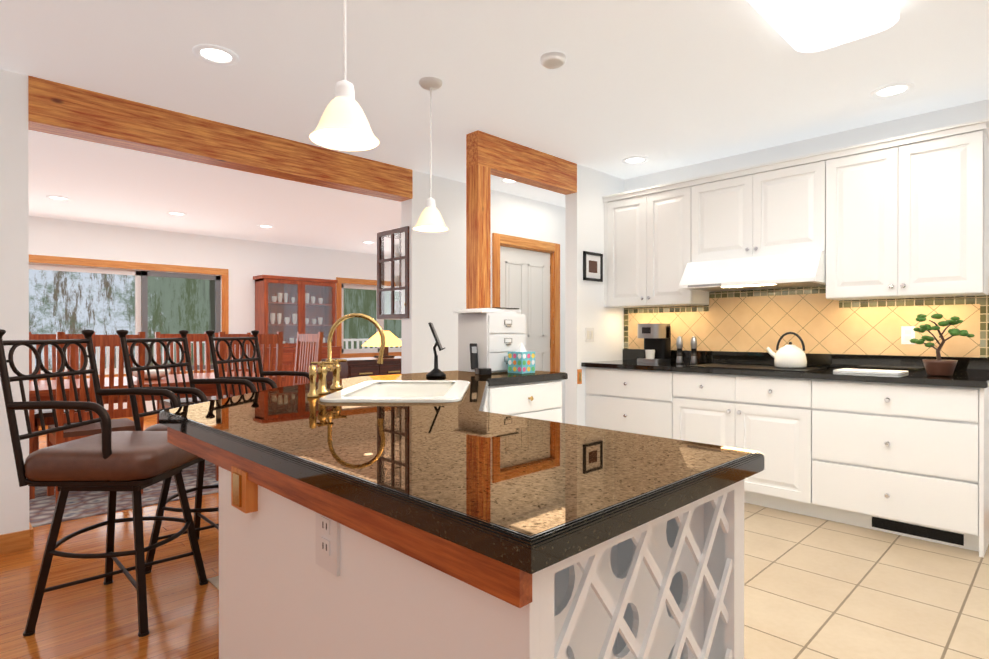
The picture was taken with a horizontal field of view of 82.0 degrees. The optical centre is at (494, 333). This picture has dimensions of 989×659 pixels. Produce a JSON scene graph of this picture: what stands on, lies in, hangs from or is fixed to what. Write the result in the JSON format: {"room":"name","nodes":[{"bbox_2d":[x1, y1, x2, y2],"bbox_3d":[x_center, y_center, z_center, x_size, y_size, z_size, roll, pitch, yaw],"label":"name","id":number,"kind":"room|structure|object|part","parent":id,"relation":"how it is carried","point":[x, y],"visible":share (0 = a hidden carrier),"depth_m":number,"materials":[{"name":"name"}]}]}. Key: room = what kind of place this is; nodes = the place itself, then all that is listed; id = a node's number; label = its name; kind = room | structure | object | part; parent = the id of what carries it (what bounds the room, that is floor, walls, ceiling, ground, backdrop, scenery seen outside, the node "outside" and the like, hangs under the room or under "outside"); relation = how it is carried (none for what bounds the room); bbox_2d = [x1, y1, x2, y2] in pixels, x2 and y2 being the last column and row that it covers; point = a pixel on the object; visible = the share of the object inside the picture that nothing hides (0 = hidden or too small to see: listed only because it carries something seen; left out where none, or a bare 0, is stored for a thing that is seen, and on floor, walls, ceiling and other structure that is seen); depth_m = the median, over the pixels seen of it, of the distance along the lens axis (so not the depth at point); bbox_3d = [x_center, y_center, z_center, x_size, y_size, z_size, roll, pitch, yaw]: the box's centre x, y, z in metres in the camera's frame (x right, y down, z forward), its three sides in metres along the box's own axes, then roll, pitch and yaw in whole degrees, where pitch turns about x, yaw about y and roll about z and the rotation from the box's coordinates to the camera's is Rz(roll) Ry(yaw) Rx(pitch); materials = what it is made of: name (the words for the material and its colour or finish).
{"room":"kitchen","nodes":[
{"label":"kitchen","id":0,"kind":"room"},
{"bbox_2d":[0,69,28,534],"bbox_3d":[-4.138,-0.113,1.585,4.400,2.550,0.150,0,0,-45],"label":"wall","id":1,"kind":"structure","parent":0,"point":[14,276],"depth_m":3.03,"materials":[{"name":"white paint"}]},
{"bbox_2d":[0,527,33,554],"bbox_3d":[-4.074,1.112,1.534,4.416,0.100,0.015,0,0,-45],"label":"baseboard","id":2,"kind":"structure","parent":1,"relation":"attached to","point":[16,541],"depth_m":3.03,"materials":[{"name":"brown wood"}]},
{"bbox_2d":[0,418,218,658],"bbox_3d":[-0.713,1.217,3.170,11.900,0.120,12.500,0,0,-45],"label":"floor","id":3,"kind":"structure","parent":0,"point":[96,619],"depth_m":2.49,"materials":[{"name":"brown wood"}]},
{"bbox_2d":[0,329,207,636],"bbox_3d":[-1.621,0.570,2.418,0.603,1.180,0.538,0,0,-1],"label":"bar stool","id":4,"kind":"object","parent":3,"relation":"on","point":[114,462],"visible":0.96,"depth_m":2.24,"materials":[{"name":"black metal"}]},
{"bbox_2d":[29,460,218,526],"bbox_3d":[-3.105,1.149,4.674,3.000,0.008,2.300,0,0,-45],"label":"rug","id":5,"kind":"object","parent":3,"relation":"on","point":[81,504],"visible":0.11,"depth_m":3.94,"materials":[{"name":"grey carpet"}]},
{"bbox_2d":[29,332,94,450],"bbox_3d":[-3.740,0.563,4.960,0.498,1.160,0.520,0,0,-45],"label":"dining chair","id":6,"kind":"object","parent":5,"relation":"on","point":[48,416],"visible":0.08,"depth_m":5.00,"materials":[{"name":"brown wood"}]},
{"bbox_2d":[47,332,144,506],"bbox_3d":[-2.828,0.566,4.033,0.498,1.160,0.520,0,0,-45],"label":"dining chair","id":7,"kind":"object","parent":5,"relation":"on","point":[102,342],"visible":0.46,"depth_m":3.88,"materials":[{"name":"brown wood"}]},
{"bbox_2d":[29,369,284,499],"bbox_3d":[-2.927,0.728,4.848,1.900,0.831,1.000,0,0,-45],"label":"dining table","id":8,"kind":"object","parent":5,"relation":"on","point":[208,389],"visible":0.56,"depth_m":4.54,"materials":[{"name":"brown wood"}]},
{"bbox_2d":[155,332,215,423],"bbox_3d":[-3.027,0.561,5.661,0.498,1.160,0.520,0,0,-45],"label":"dining chair","id":9,"kind":"object","parent":5,"relation":"on","point":[195,338],"visible":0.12,"depth_m":5.79,"materials":[{"name":"brown wood"}]},
{"bbox_2d":[204,332,282,480],"bbox_3d":[-2.115,0.564,4.735,0.498,1.160,0.520,0,0,-45],"label":"dining chair","id":10,"kind":"object","parent":5,"relation":"on","point":[270,339],"visible":0.23,"depth_m":4.58,"materials":[{"name":"brown wood"}]},
{"bbox_2d":[293,332,322,384],"bbox_3d":[-2.072,0.561,5.689,0.520,1.160,0.498,0,0,-45],"label":"dining chair","id":11,"kind":"object","parent":5,"relation":"on","point":[304,341],"visible":0.38,"depth_m":5.85,"materials":[{"name":"brown wood"}]},
{"bbox_2d":[116,329,256,573],"bbox_3d":[-1.509,0.568,2.981,0.605,1.180,0.542,0,0,3],"label":"bar stool","id":12,"kind":"object","parent":3,"relation":"on","point":[195,393],"visible":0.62,"depth_m":2.89,"materials":[{"name":"black metal"}]},
{"bbox_2d":[214,333,250,371],"bbox_3d":[-3.664,0.562,8.163,0.498,1.160,0.520,0,0,-45],"label":"dining chair","id":13,"kind":"object","parent":3,"relation":"on","point":[233,350],"visible":0.19,"depth_m":8.30,"materials":[{"name":"brown wood"}]},
{"bbox_2d":[253,275,341,386],"bbox_3d":[-3.051,0.135,8.865,1.240,2.010,0.489,0,0,-45],"label":"hutch","id":14,"kind":"object","parent":3,"relation":"on","point":[289,307],"visible":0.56,"depth_m":8.83,"materials":[{"name":"brown wood"}]},
{"bbox_2d":[321,356,400,380],"bbox_3d":[-1.112,0.693,5.555,1.000,0.915,0.478,0,0,-45],"label":"sideboard","id":15,"kind":"object","parent":3,"relation":"on","point":[360,366],"visible":0.25,"depth_m":5.24,"materials":[{"name":"brown wood"}]},
{"bbox_2d":[362,331,400,357],"bbox_3d":[-1.083,0.102,5.581,0.320,0.264,0.320,0,0,-45],"label":"table lamp","id":16,"kind":"object","parent":15,"relation":"on","point":[391,339],"visible":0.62,"depth_m":5.52,"materials":[{"name":"yellow fabric"}]},
{"bbox_2d":[29,216,398,411],"bbox_3d":[-4.939,-0.130,7.460,11.500,2.550,0.150,0,0,-45],"label":"wall","id":17,"kind":"structure","parent":0,"point":[243,262],"depth_m":8.24,"materials":[{"name":"white paint"}]},
{"bbox_2d":[39,414,156,428],"bbox_3d":[-4.881,1.095,7.404,11.500,0.100,0.015,0,0,-45],"label":"baseboard","id":18,"kind":"structure","parent":17,"relation":"attached to","point":[154,416],"depth_m":7.55,"materials":[{"name":"brown wood"}]},
{"bbox_2d":[29,254,228,380],"bbox_3d":[-5.348,-0.149,6.999,3.950,1.590,0.135,0,0,-45],"label":"window","id":19,"kind":"structure","parent":17,"relation":"in","point":[220,277],"depth_m":7.61,"materials":[{"name":"brown wood"}]},
{"bbox_2d":[336,277,400,357],"bbox_3d":[-2.040,-0.249,10.253,1.830,1.410,0.135,0,0,-45],"label":"window","id":20,"kind":"structure","parent":17,"relation":"in","point":[349,283],"depth_m":9.82,"materials":[{"name":"brown wood"}]},
{"bbox_2d":[401,170,564,422],"bbox_3d":[0.189,-0.126,5.842,2.660,2.550,0.150,0,0,-45],"label":"wall","id":21,"kind":"structure","parent":0,"point":[437,279],"depth_m":5.12,"materials":[{"name":"white paint"}]},
{"bbox_2d":[377,226,408,319],"bbox_3d":[-0.811,-0.528,5.134,0.317,0.790,0.475,0,0,-45],"label":"upper cabinet","id":22,"kind":"object","parent":21,"relation":"attached to","point":[392,235],"visible":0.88,"depth_m":5.04,"materials":[{"name":"brown wood"}]},
{"bbox_2d":[492,233,559,371],"bbox_3d":[0.307,0.084,5.922,1.020,2.130,0.203,0,0,-45],"label":"door","id":23,"kind":"structure","parent":21,"relation":"attached to","point":[522,277],"depth_m":5.99,"materials":[{"name":"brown wood"}]},
{"bbox_2d":[0,0,988,256],"bbox_3d":[-0.713,-1.453,3.162,11.900,0.120,12.500,0,0,-45],"label":"ceiling","id":24,"kind":"structure","parent":0,"point":[664,84],"depth_m":3.16,"materials":[{"name":"white paint"}]},
{"bbox_2d":[46,195,70,200],"bbox_3d":[-4.489,-1.397,5.858,0.209,0.008,0.209,0,0,39],"label":"recessed light","id":25,"kind":"object","parent":24,"relation":"in","point":[61,198],"depth_m":5.86,"materials":[{"name":"white"}]},
{"bbox_2d":[166,212,186,215],"bbox_3d":[-3.705,-1.399,6.630,0.209,0.008,0.209,0,0,24],"label":"recessed light","id":26,"kind":"object","parent":24,"relation":"in","point":[170,213],"depth_m":6.62,"materials":[{"name":"white"}]},
{"bbox_2d":[192,44,238,65],"bbox_3d":[-1.388,-1.388,2.835,0.209,0.008,0.209,0,0,39],"label":"recessed light","id":27,"kind":"object","parent":24,"relation":"in","point":[216,54],"depth_m":2.83,"materials":[{"name":"white"}]},
{"bbox_2d":[28,76,412,201],"bbox_3d":[-1.665,-1.272,4.015,2.540,0.244,0.174,0,0,-45],"label":"beam","id":28,"kind":"structure","parent":24,"relation":"attached to","point":[58,109],"depth_m":3.67,"materials":[{"name":"brown wood"}]},
{"bbox_2d":[257,225,273,227],"bbox_3d":[-2.984,-1.401,7.423,0.209,0.008,0.209,0,0,39],"label":"recessed light","id":29,"kind":"object","parent":24,"relation":"in","point":[262,226],"depth_m":7.44,"materials":[{"name":"white"}]},
{"bbox_2d":[309,0,378,150],"bbox_3d":[-0.433,-0.974,1.643,0.196,0.827,0.196,0,0,-45],"label":"pendant light","id":30,"kind":"object","parent":24,"relation":"hanging from","point":[343,124],"visible":1,"depth_m":1.62,"materials":[{"name":"white glass"}]},
{"bbox_2d":[362,241,374,243],"bbox_3d":[-1.941,-1.405,8.758,0.209,0.008,0.209,0,0,39],"label":"recessed light","id":31,"kind":"object","parent":24,"relation":"in","point":[366,242],"depth_m":8.76,"materials":[{"name":"white"}]},
{"bbox_2d":[413,77,447,231],"bbox_3d":[-0.351,-0.986,3.140,0.196,0.812,0.196,0,0,-45],"label":"pendant light","id":32,"kind":"object","parent":24,"relation":"hanging from","point":[430,219],"visible":1,"depth_m":3.12,"materials":[{"name":"white glass"}]},
{"bbox_2d":[500,178,518,182],"bbox_3d":[0.151,-1.395,5.163,0.209,0.008,0.209,0,0,39],"label":"recessed light","id":33,"kind":"object","parent":24,"relation":"in","point":[503,180],"depth_m":5.20,"materials":[{"name":"white"}]},
{"bbox_2d":[466,130,576,194],"bbox_3d":[0.240,-1.278,4.325,1.110,0.234,0.120,0,0,-45],"label":"beam","id":34,"kind":"structure","parent":24,"relation":"attached to","point":[505,159],"depth_m":4.21,"materials":[{"name":"brown wood"}]},
{"bbox_2d":[540,51,565,68],"bbox_3d":[0.295,-1.373,2.864,0.130,0.036,0.130,0,0,-45],"label":"smoke detector","id":35,"kind":"object","parent":24,"relation":"attached to","point":[553,60],"visible":1,"depth_m":2.83,"materials":[{"name":"white plastic"}]},
{"bbox_2d":[622,156,648,164],"bbox_3d":[1.130,-1.393,4.568,0.209,0.008,0.209,0,0,39],"label":"recessed light","id":36,"kind":"object","parent":24,"relation":"in","point":[631,160],"depth_m":4.56,"materials":[{"name":"white"}]},
{"bbox_2d":[747,0,898,52],"bbox_3d":[1.202,-1.354,2.171,1.140,0.069,0.400,0,0,-45],"label":"ceiling light fixture","id":37,"kind":"object","parent":24,"relation":"attached to","point":[806,26],"visible":1,"depth_m":2.39,"materials":[{"name":"white"}]},
{"bbox_2d":[870,82,914,98],"bbox_3d":[2.272,-1.389,3.251,0.209,0.008,0.209,0,0,39],"label":"recessed light","id":38,"kind":"object","parent":24,"relation":"in","point":[895,89],"depth_m":3.25,"materials":[{"name":"white"}]},
{"bbox_2d":[565,164,623,425],"bbox_3d":[1.284,-0.124,5.342,1.800,2.550,0.139,0,0,-45],"label":"wall","id":39,"kind":"structure","parent":0,"point":[584,231],"depth_m":4.76,"materials":[{"name":"white paint"}]},
{"bbox_2d":[577,369,581,383],"bbox_3d":[0.702,0.353,4.689,0.047,0.120,0.014,0,0,-45],"label":"electrical outlet plate","id":40,"kind":"object","parent":39,"relation":"attached to","point":[579,376],"visible":0.93,"depth_m":4.68,"materials":[{"name":"brown wood"}]},
{"bbox_2d":[585,328,593,341],"bbox_3d":[0.804,0.009,4.789,0.120,0.120,0.013,0,0,-45],"label":"light switch","id":41,"kind":"object","parent":39,"relation":"attached to","point":[589,334],"visible":1,"depth_m":4.78,"materials":[{"name":"white plastic"}]},
{"bbox_3d":[0.835,-0.568,4.814,0.260,0.240,0.018,0,0,-45],"label":"picture frame","id":42,"kind":"part","parent":39,"relation":"part of","materials":[{"name":"black wood"}]},
{"bbox_2d":[207,502,988,658],"bbox_3d":[2.075,1.157,2.511,4.650,0.004,7.250,0,0,-45],"label":"floor","id":43,"kind":"structure","parent":0,"point":[816,588],"depth_m":2.53,"materials":[{"name":"beige tile"}]},
{"bbox_2d":[205,330,309,398],"bbox_3d":[-1.390,0.566,3.600,0.605,1.180,0.542,0,0,7],"label":"bar stool","id":44,"kind":"object","parent":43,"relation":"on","point":[262,379],"visible":0.33,"depth_m":3.58,"materials":[{"name":"black metal"}]},
{"bbox_2d":[159,422,762,658],"bbox_3d":[0.089,0.724,2.257,2.274,0.874,2.125,0,0,-45],"label":"kitchen island","id":45,"kind":"object","parent":43,"relation":"on","point":[671,586],"depth_m":1.05,"materials":[{"name":"white wood"}]},
{"bbox_2d":[316,512,339,575],"bbox_3d":[-0.323,0.389,1.096,0.009,0.132,0.084,0,0,-45],"label":"outlet","id":46,"kind":"object","parent":45,"relation":"attached to","point":[328,544],"visible":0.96,"depth_m":1.08,"materials":[{"name":"white plastic"}]},
{"bbox_2d":[159,370,763,573],"bbox_3d":[0.026,0.268,2.344,2.300,0.025,2.390,0,0,-45],"label":"island countertop","id":47,"kind":"structure","parent":45,"relation":"on","point":[499,467],"depth_m":1.14,"materials":[{"name":"brown stone"}]},
{"bbox_2d":[307,313,384,396],"bbox_3d":[-0.682,0.077,2.404,0.348,0.333,0.284,0,0,-45],"label":"faucet","id":48,"kind":"object","parent":47,"relation":"on","point":[333,365],"visible":1,"depth_m":2.42,"materials":[{"name":"gold metal"}]},
{"bbox_2d":[320,380,469,402],"bbox_3d":[-0.380,0.324,2.429,0.520,0.185,0.800,0,0,0],"label":"sink","id":49,"kind":"object","parent":47,"relation":"in","point":[407,391],"visible":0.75,"depth_m":2.63,"materials":[{"name":"white ceramic"}]},
{"bbox_2d":[426,322,445,376],"bbox_3d":[-0.325,0.089,3.220,0.186,0.305,0.193,0,0,-45],"label":"tablet stand","id":50,"kind":"object","parent":47,"relation":"on","point":[435,372],"visible":1,"depth_m":3.19,"materials":[{"name":"black metal"}]},
{"bbox_2d":[470,343,490,374],"bbox_3d":[-0.093,0.150,3.450,0.080,0.181,0.211,0,0,-25],"label":"phone","id":51,"kind":"object","parent":47,"relation":"on","point":[474,359],"visible":1,"depth_m":3.51,"materials":[{"name":"black plastic"}]},
{"bbox_2d":[453,307,525,372],"bbox_3d":[-0.033,0.037,3.675,0.416,0.406,0.290,0,0,-45],"label":"organizer","id":52,"kind":"object","parent":47,"relation":"on","point":[496,334],"visible":0.83,"depth_m":3.58,"materials":[{"name":"white wood"}]},
{"bbox_2d":[508,342,534,373],"bbox_3d":[0.166,0.145,3.512,0.121,0.190,0.121,0,0,-45],"label":"tissue box","id":53,"kind":"object","parent":47,"relation":"on","point":[521,359],"visible":1,"depth_m":3.47,"materials":[{"name":"teal"}]},
{"bbox_2d":[466,165,490,308],"bbox_3d":[-0.113,-0.002,3.982,0.120,2.314,0.120,0,0,-45],"label":"column","id":54,"kind":"structure","parent":43,"relation":"on","point":[478,236],"depth_m":3.94,"materials":[{"name":"brown wood"}]},
{"bbox_2d":[585,369,668,437],"bbox_3d":[1.261,0.712,4.644,0.609,0.881,0.859,0,0,-45],"label":"base cabinet","id":55,"kind":"object","parent":43,"relation":"on","point":[636,401],"depth_m":4.43,"materials":[{"name":"white wood"}]},
{"bbox_2d":[669,373,796,512],"bbox_3d":[1.845,0.714,4.051,0.609,0.881,0.930,0,0,-45],"label":"base cabinet","id":56,"kind":"object","parent":43,"relation":"on","point":[759,414],"depth_m":3.78,"materials":[{"name":"white wood"}]},
{"bbox_2d":[797,377,988,557],"bbox_3d":[2.432,0.716,3.454,0.609,0.881,0.870,0,0,-45],"label":"base cabinet","id":57,"kind":"object","parent":43,"relation":"on","point":[906,454],"depth_m":3.20,"materials":[{"name":"white wood"}]},
{"bbox_2d":[581,361,988,388],"bbox_3d":[1.843,0.258,4.028,0.642,0.030,2.552,0,0,-45],"label":"countertop","id":58,"kind":"structure","parent":57,"relation":"on","point":[958,380],"depth_m":3.46,"materials":[{"name":"black stone"}]},
{"bbox_2d":[637,324,670,362],"bbox_3d":[1.328,0.076,4.740,0.242,0.320,0.200,0,0,-45],"label":"coffee maker","id":59,"kind":"object","parent":58,"relation":"on","point":[657,343],"visible":1,"depth_m":4.68,"materials":[{"name":"silver metal"}]},
{"bbox_2d":[676,336,682,363],"bbox_3d":[1.476,0.127,4.535,0.056,0.220,0.055,0,0,-45],"label":"grinder","id":60,"kind":"object","parent":58,"relation":"on","point":[679,345],"visible":1,"depth_m":4.51,"materials":[{"name":"silver metal"}]},
{"bbox_2d":[690,336,696,363],"bbox_3d":[1.582,0.127,4.513,0.056,0.220,0.055,0,0,-45],"label":"grinder","id":61,"kind":"object","parent":58,"relation":"on","point":[693,344],"visible":1,"depth_m":4.49,"materials":[{"name":"silver metal"}]},
{"bbox_2d":[697,361,828,372],"bbox_3d":[1.850,0.236,4.048,0.450,0.006,0.800,0,0,-45],"label":"cooktop","id":62,"kind":"object","parent":58,"relation":"in","point":[708,364],"depth_m":3.99,"materials":[{"name":"black glass"}]},
{"bbox_2d":[766,332,806,368],"bbox_3d":[1.994,0.109,3.894,0.200,0.248,0.258,0,0,-45],"label":"kettle","id":63,"kind":"object","parent":58,"relation":"on","point":[790,356],"visible":0.98,"depth_m":3.81,"materials":[{"name":"white ceramic"}]},
{"bbox_2d":[833,368,908,374],"bbox_3d":[2.341,0.234,3.542,0.280,0.012,0.350,0,0,-45],"label":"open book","id":64,"kind":"object","parent":58,"relation":"on","point":[874,371],"visible":1,"depth_m":3.48,"materials":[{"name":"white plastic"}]},
{"bbox_2d":[910,313,974,375],"bbox_3d":[2.572,0.061,3.280,0.168,0.360,0.303,0,0,-45],"label":"bonsai plant","id":65,"kind":"object","parent":58,"relation":"on","point":[938,366],"visible":1,"depth_m":3.26,"materials":[{"name":"green plant"}]},
{"bbox_2d":[624,99,988,191],"bbox_3d":[3.334,-0.117,3.059,0.120,2.550,6.270,0,0,-45],"label":"wall","id":66,"kind":"structure","parent":0,"point":[966,113],"depth_m":4.00,"materials":[{"name":"white paint"}]},
{"bbox_2d":[603,178,708,307],"bbox_3d":[1.365,-0.703,4.742,0.317,0.940,0.858,0,0,-45],"label":"upper cabinet","id":67,"kind":"object","parent":66,"relation":"attached to","point":[651,234],"depth_m":4.61,"materials":[{"name":"white wood"}]},
{"bbox_2d":[698,151,825,261],"bbox_3d":[1.947,-0.856,4.150,0.317,0.630,0.925,0,0,-45],"label":"upper cabinet","id":68,"kind":"object","parent":66,"relation":"attached to","point":[772,208],"depth_m":3.98,"materials":[{"name":"white wood"}]},
{"bbox_2d":[679,251,825,291],"bbox_3d":[1.877,-0.436,4.083,0.514,0.206,0.919,0,0,-45],"label":"range hood","id":69,"kind":"object","parent":68,"relation":"attached to","point":[801,269],"visible":0.92,"depth_m":3.91,"materials":[{"name":"white metal"}]},
{"bbox_2d":[621,349,988,372],"bbox_3d":[2.061,0.189,4.246,0.025,0.099,2.547,0,0,-45],"label":"backsplash","id":70,"kind":"structure","parent":66,"relation":"attached to","point":[835,361],"depth_m":3.89,"materials":[{"name":"black stone"}]},
{"bbox_2d":[624,286,988,357],"bbox_3d":[2.058,-0.103,4.263,0.008,0.485,2.517,0,0,-45],"label":"tile backsplash","id":71,"kind":"structure","parent":66,"relation":"attached to","point":[813,318],"depth_m":4.04,"materials":[{"name":"beige tile"}]},
{"bbox_2d":[901,326,914,343],"bbox_3d":[2.654,0.009,3.650,0.006,0.116,0.072,0,0,-45],"label":"outlet","id":72,"kind":"object","parent":71,"relation":"attached to","point":[907,334],"visible":0.95,"depth_m":3.65,"materials":[{"name":"white plastic"}]},
{"bbox_2d":[826,119,988,300],"bbox_3d":[2.525,-0.699,3.563,0.317,0.940,0.846,0,0,-45],"label":"upper cabinet","id":73,"kind":"object","parent":66,"relation":"attached to","point":[905,216],"depth_m":3.39,"materials":[{"name":"white wood"}]},
{"label":"outside","id":74,"kind":"structure","parent":0,"visible":0},
{"bbox_2d":[29,269,400,370],"bbox_3d":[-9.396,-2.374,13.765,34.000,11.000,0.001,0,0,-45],"label":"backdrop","id":75,"kind":"structure","parent":74,"point":[66,302],"depth_m":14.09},
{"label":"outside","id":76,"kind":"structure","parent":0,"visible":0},
{"bbox_2d":[32,338,400,370],"bbox_3d":[-5.074,0.626,8.669,11.000,1.030,1.740,0,0,-45],"label":"deck railing","id":77,"kind":"object","parent":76,"point":[117,355],"visible":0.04,"depth_m":8.94,"materials":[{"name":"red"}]}
]}

